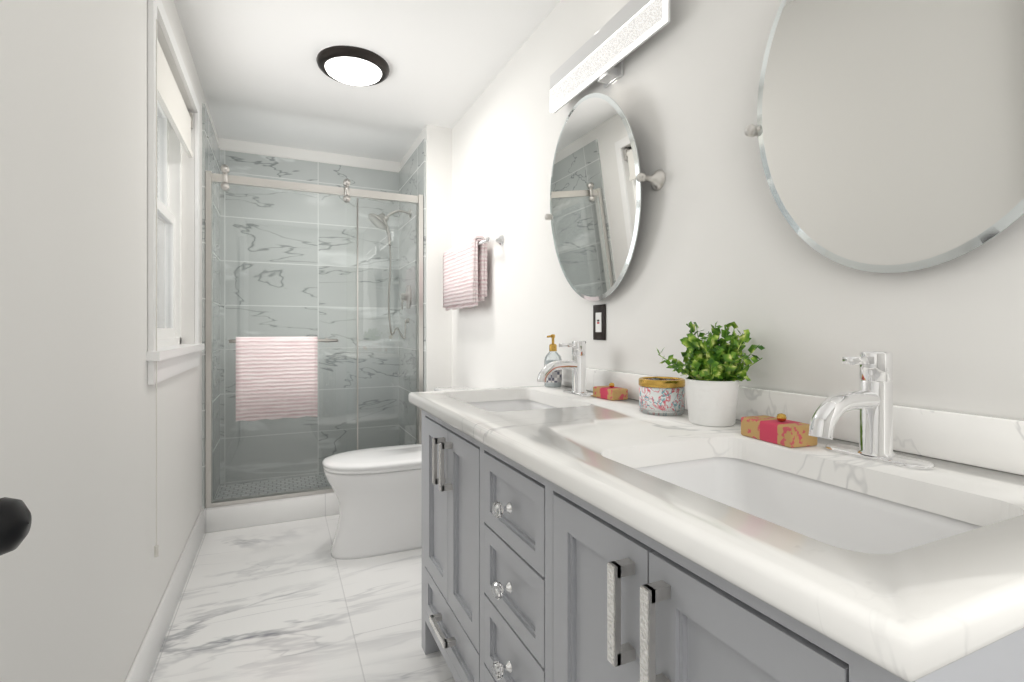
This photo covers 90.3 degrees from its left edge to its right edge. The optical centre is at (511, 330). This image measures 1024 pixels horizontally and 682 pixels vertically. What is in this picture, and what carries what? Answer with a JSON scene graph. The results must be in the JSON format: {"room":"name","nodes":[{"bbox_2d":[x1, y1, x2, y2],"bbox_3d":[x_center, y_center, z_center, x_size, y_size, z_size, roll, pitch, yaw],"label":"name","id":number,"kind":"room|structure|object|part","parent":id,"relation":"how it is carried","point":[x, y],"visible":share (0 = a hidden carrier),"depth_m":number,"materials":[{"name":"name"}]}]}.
{"room":"bathroom","nodes":[
{"label":"bathroom","id":0,"kind":"room"},
{"bbox_2d":[0,0,217,681],"bbox_3d":[-1.155,-0.110,1.359,0.200,2.420,4.870,0,0,-24],"label":"wall","id":1,"kind":"structure","parent":0,"point":[85,575],"depth_m":1.12,"materials":[{"name":"white paint"}]},
{"bbox_2d":[125,508,203,681],"bbox_3d":[-0.881,1.030,1.014,0.013,0.140,3.815,0,0,-24],"label":"baseboard","id":2,"kind":"structure","parent":1,"relation":"attached to","point":[142,666],"depth_m":1.83,"materials":[{"name":"white wood"}]},
{"bbox_2d":[146,0,204,556],"bbox_3d":[-1.434,-0.200,2.084,0.180,1.870,1.060,0,0,-24],"label":"window","id":3,"kind":"structure","parent":1,"relation":"in","point":[168,354],"depth_m":2.25,"materials":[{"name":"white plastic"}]},
{"bbox_3d":[-1.155,-0.138,1.656,0.012,1.745,0.012,0,0,-24],"label":"cord","id":4,"kind":"part","parent":3,"relation":"part of","materials":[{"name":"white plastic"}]},
{"bbox_2d":[157,39,192,157],"bbox_3d":[-1.413,-0.951,2.093,0.058,0.211,0.860,0,0,-24],"label":"window shade","id":5,"kind":"object","parent":3,"relation":"attached to","point":[171,102],"visible":0.56,"depth_m":2.07,"materials":[{"name":"white fabric"}]},
{"bbox_3d":[-1.392,-0.480,2.103,0.089,1.310,1.060,0,0,-24],"label":"casing","id":6,"kind":"part","parent":3,"relation":"part of","materials":[{"name":"white wood"}]},
{"bbox_2d":[189,112,192,128],"bbox_3d":[-1.416,-1.030,2.092,0.060,0.070,0.918,0,0,-24],"label":"bracket","id":7,"kind":"object","parent":3,"relation":"attached to","point":[191,115],"visible":0.14,"depth_m":2.50,"materials":[{"name":"silver metal"}]},
{"bbox_2d":[202,103,219,508],"bbox_3d":[-1.843,-0.068,3.134,0.012,2.335,0.792,0,0,-24],"label":"shower tile","id":8,"kind":"structure","parent":1,"relation":"attached to","point":[210,154],"depth_m":3.14,"materials":[{"name":"grey tile"}]},
{"bbox_3d":[-0.486,0.079,0.224,0.036,2.018,0.810,0,0,-24],"label":"entry door","id":9,"kind":"structure","parent":1,"relation":"in","visible":0},
{"bbox_2d":[0,497,31,555],"bbox_3d":[-0.560,0.208,0.532,0.084,0.064,0.064,0,0,-24],"label":"door knob","id":10,"kind":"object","parent":9,"relation":"attached to","point":[15,520],"depth_m":0.53,"materials":[{"name":"black metal"}]},
{"bbox_2d":[148,514,454,681],"bbox_3d":[-0.467,1.150,1.671,1.810,0.100,4.870,0,0,-24],"label":"floor","id":11,"kind":"structure","parent":0,"point":[291,601],"depth_m":1.97,"materials":[{"name":"tile"}]},
{"bbox_2d":[204,492,339,532],"bbox_3d":[-1.138,1.038,3.069,1.242,0.125,0.130,0,0,-24],"label":"shower curb","id":12,"kind":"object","parent":11,"relation":"on","point":[230,517],"depth_m":2.89,"materials":[{"name":"stone"}]},
{"bbox_2d":[205,164,422,507],"bbox_3d":[-1.125,0.029,3.038,1.214,1.890,0.127,0,0,-24],"label":"shower enclosure","id":13,"kind":"object","parent":12,"relation":"on","point":[276,377],"visible":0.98,"depth_m":2.92,"materials":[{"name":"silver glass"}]},
{"bbox_2d":[235,336,317,421],"bbox_3d":[-1.332,0.270,2.901,0.420,0.468,0.048,0,0,-24],"label":"towel","id":14,"kind":"object","parent":13,"relation":"hanging from","point":[277,377],"depth_m":2.88,"materials":[{"name":"pink fabric"}]},
{"bbox_2d":[215,475,330,499],"bbox_3d":[-1.304,1.083,3.433,1.218,0.035,0.670,0,0,-24],"label":"shower floor","id":15,"kind":"structure","parent":11,"relation":"on","point":[223,493],"depth_m":3.48,"materials":[{"name":"tile"}]},
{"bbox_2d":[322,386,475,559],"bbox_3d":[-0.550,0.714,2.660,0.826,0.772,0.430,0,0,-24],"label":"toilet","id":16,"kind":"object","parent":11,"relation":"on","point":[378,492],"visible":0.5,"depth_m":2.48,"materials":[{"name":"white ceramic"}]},
{"bbox_3d":[-0.624,0.654,2.627,0.663,0.051,0.392,0,0,-24],"label":"seat","id":17,"kind":"part","parent":16,"relation":"part of","materials":[{"name":"white ceramic"}]},
{"bbox_2d":[409,401,1023,681],"bbox_3d":[0.238,0.677,1.192,0.610,0.845,1.516,0,0,-24],"label":"bathroom vanity","id":18,"kind":"object","parent":11,"relation":"on","point":[574,529],"depth_m":0.86,"materials":[{"name":"grey wood"}]},
{"bbox_3d":[-0.013,0.547,1.081,0.020,0.362,0.024,0,0,-24],"label":"knob","id":19,"kind":"part","parent":18,"relation":"part of","materials":[{"name":"silver metal"}]},
{"bbox_2d":[409,385,1023,681],"bbox_3d":[0.239,0.235,1.193,0.612,0.040,1.556,0,0,-24],"label":"countertop","id":20,"kind":"structure","parent":18,"relation":"on","point":[943,609],"depth_m":0.56,"materials":[{"name":"white stone"}]},
{"bbox_2d":[457,393,560,412],"bbox_3d":[-0.002,0.328,1.614,0.390,0.170,0.530,0,0,-24],"label":"sink","id":21,"kind":"object","parent":20,"relation":"in","point":[511,400],"depth_m":1.84,"materials":[{"name":"white ceramic"}]},
{"bbox_2d":[544,334,561,386],"bbox_3d":[0.156,0.115,1.943,0.067,0.199,0.067,0,0,-24],"label":"soap dispenser","id":22,"kind":"object","parent":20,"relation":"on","point":[554,378],"visible":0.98,"depth_m":1.92,"materials":[{"name":"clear glass"}]},
{"bbox_2d":[537,341,592,396],"bbox_3d":[0.166,0.125,1.690,0.184,0.179,0.165,0,0,-24],"label":"faucet","id":23,"kind":"object","parent":20,"relation":"on","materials":[{"name":"silver metal"}]},
{"bbox_2d":[593,383,627,400],"bbox_3d":[0.309,0.189,1.606,0.060,0.050,0.105,0,0,-26],"label":"soap","id":24,"kind":"object","parent":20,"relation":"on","point":[611,392],"visible":0.96,"depth_m":1.57,"materials":[{"name":"multicoloured paper"}]},
{"bbox_2d":[639,376,684,415],"bbox_3d":[0.390,0.170,1.330,0.117,0.088,0.117,0,0,-24],"label":"candle","id":25,"kind":"object","parent":20,"relation":"on","point":[662,396],"visible":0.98,"depth_m":1.28,"materials":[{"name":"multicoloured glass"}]},
{"bbox_2d":[657,321,764,426],"bbox_3d":[0.468,0.096,1.188,0.224,0.237,0.239,0,0,-24],"label":"potted plant","id":26,"kind":"object","parent":20,"relation":"on","point":[714,370],"visible":1,"depth_m":1.13,"materials":[{"name":"green plant"}]},
{"bbox_3d":[0.461,0.163,1.175,0.117,0.102,0.117,0,0,-24],"label":"pot","id":27,"kind":"part","parent":26,"relation":"part of","materials":[{"name":"white ceramic"}]},
{"bbox_2d":[741,413,816,447],"bbox_3d":[0.516,0.187,0.992,0.065,0.054,0.125,0,0,-19],"label":"soap","id":28,"kind":"object","parent":20,"relation":"on","point":[780,429],"visible":0.88,"depth_m":0.96,"materials":[{"name":"gold paper"}]},
{"bbox_2d":[625,445,1000,556],"bbox_3d":[0.386,0.328,0.758,0.390,0.170,0.530,0,0,-24],"label":"sink","id":29,"kind":"object","parent":20,"relation":"in","point":[861,517],"depth_m":0.86,"materials":[{"name":"white ceramic"}]},
{"bbox_2d":[801,351,944,468],"bbox_3d":[0.554,0.125,0.834,0.184,0.179,0.164,0,0,-24],"label":"faucet","id":30,"kind":"object","parent":20,"relation":"on","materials":[{"name":"silver metal"}]},
{"bbox_2d":[218,138,399,172],"bbox_3d":[-1.399,-0.110,3.847,1.410,2.420,0.138,0,0,-24],"label":"wall","id":31,"kind":"structure","parent":0,"point":[290,153],"depth_m":3.72,"materials":[{"name":"white paint"}]},
{"bbox_2d":[220,150,398,485],"bbox_3d":[-1.444,-0.068,3.744,1.218,2.335,0.012,0,0,-24],"label":"shower tile","id":32,"kind":"structure","parent":31,"relation":"attached to","point":[272,168],"depth_m":3.72,"materials":[{"name":"grey tile"}]},
{"bbox_2d":[174,0,560,161],"bbox_3d":[-0.467,-1.370,1.671,1.810,0.100,4.870,0,0,-24],"label":"ceiling","id":33,"kind":"structure","parent":0,"point":[263,78],"depth_m":2.51,"materials":[{"name":"white paint"}]},
{"bbox_2d":[316,45,389,85],"bbox_3d":[-0.786,-1.288,2.531,0.348,0.064,0.348,0,0,-24],"label":"ceiling light","id":34,"kind":"object","parent":33,"relation":"attached to","point":[352,65],"visible":1,"depth_m":2.46,"materials":[{"name":"brown metal"}]},
{"bbox_2d":[324,55,381,85],"bbox_3d":[-0.786,-1.274,2.531,0.270,0.036,0.270,0,0,-24],"label":"diffuser","id":35,"kind":"object","parent":34,"relation":"attached to","point":[354,70],"depth_m":2.48,"materials":[{"name":"white glass"}]},
{"bbox_2d":[400,124,451,391],"bbox_3d":[-0.637,-0.110,3.671,0.168,2.420,0.812,0,0,-24],"label":"wall","id":36,"kind":"structure","parent":0,"point":[438,245],"depth_m":3.30,"materials":[{"name":"white paint"}]},
{"bbox_2d":[399,138,425,444],"bbox_3d":[-0.723,-0.068,3.643,0.012,2.335,0.792,0,0,-24],"label":"shower tile","id":37,"kind":"structure","parent":36,"relation":"attached to","point":[412,176],"depth_m":3.62,"materials":[{"name":"grey tile"}]},
{"bbox_2d":[368,209,410,338],"bbox_3d":[-0.868,-0.398,3.591,0.292,0.925,0.212,0,0,-24],"label":"shower head","id":38,"kind":"object","parent":37,"relation":"attached to","point":[386,228],"depth_m":3.56},
{"bbox_2d":[452,0,1023,419],"bbox_3d":[0.275,-0.110,2.008,0.120,2.420,4.870,0,0,-24],"label":"wall","id":39,"kind":"structure","parent":0,"point":[720,241],"depth_m":1.37,"materials":[{"name":"white paint"}]},
{"bbox_2d":[443,235,503,310],"bbox_3d":[-0.242,-0.309,2.866,0.110,0.375,0.732,0,0,-24],"label":"towel rail","id":40,"kind":"object","parent":39,"relation":"attached to","point":[464,274],"visible":1,"depth_m":2.74,"materials":[{"name":"pink fabric"}]},
{"bbox_2d":[593,304,605,339],"bbox_3d":[0.305,-0.028,1.785,0.008,0.124,0.074,0,0,-24],"label":"electrical outlet","id":41,"kind":"object","parent":39,"relation":"attached to","point":[599,322],"visible":1,"depth_m":1.78,"materials":[{"name":"black"}]},
{"bbox_2d":[595,312,601,332],"bbox_3d":[0.303,-0.028,1.784,0.002,0.068,0.034,0,0,-24],"label":"socket","id":42,"kind":"object","parent":41,"relation":"attached to","point":[598,315],"depth_m":1.78,"materials":[{"name":"white plastic"}]},
{"bbox_2d":[544,93,664,300],"bbox_3d":[0.277,-0.445,1.751,0.087,0.688,0.628,0,0,-24],"label":"mirror","id":43,"kind":"object","parent":39,"relation":"attached to","point":[597,179],"visible":1,"depth_m":1.70,"materials":[{"name":"silver metal"}]},
{"bbox_2d":[550,0,669,112],"bbox_3d":[0.312,-0.909,1.695,0.069,0.152,0.645,0,0,-24],"label":"sconce","id":44,"kind":"object","parent":39,"relation":"attached to","point":[613,42],"visible":1,"depth_m":1.64,"materials":[{"name":"white glass"}]},
{"bbox_2d":[593,369,1023,472],"bbox_3d":[0.509,0.175,1.315,0.020,0.080,1.556,0,0,-24],"label":"backsplash","id":45,"kind":"structure","parent":39,"relation":"attached to","point":[991,442],"depth_m":0.85,"materials":[{"name":"white stone"}]},
{"bbox_2d":[744,0,1023,272],"bbox_3d":[0.669,-0.445,0.886,0.087,0.688,0.628,0,0,-24],"label":"mirror","id":46,"kind":"object","parent":39,"relation":"attached to","point":[889,134],"visible":0.98,"depth_m":0.88,"materials":[{"name":"silver metal"}]}
]}

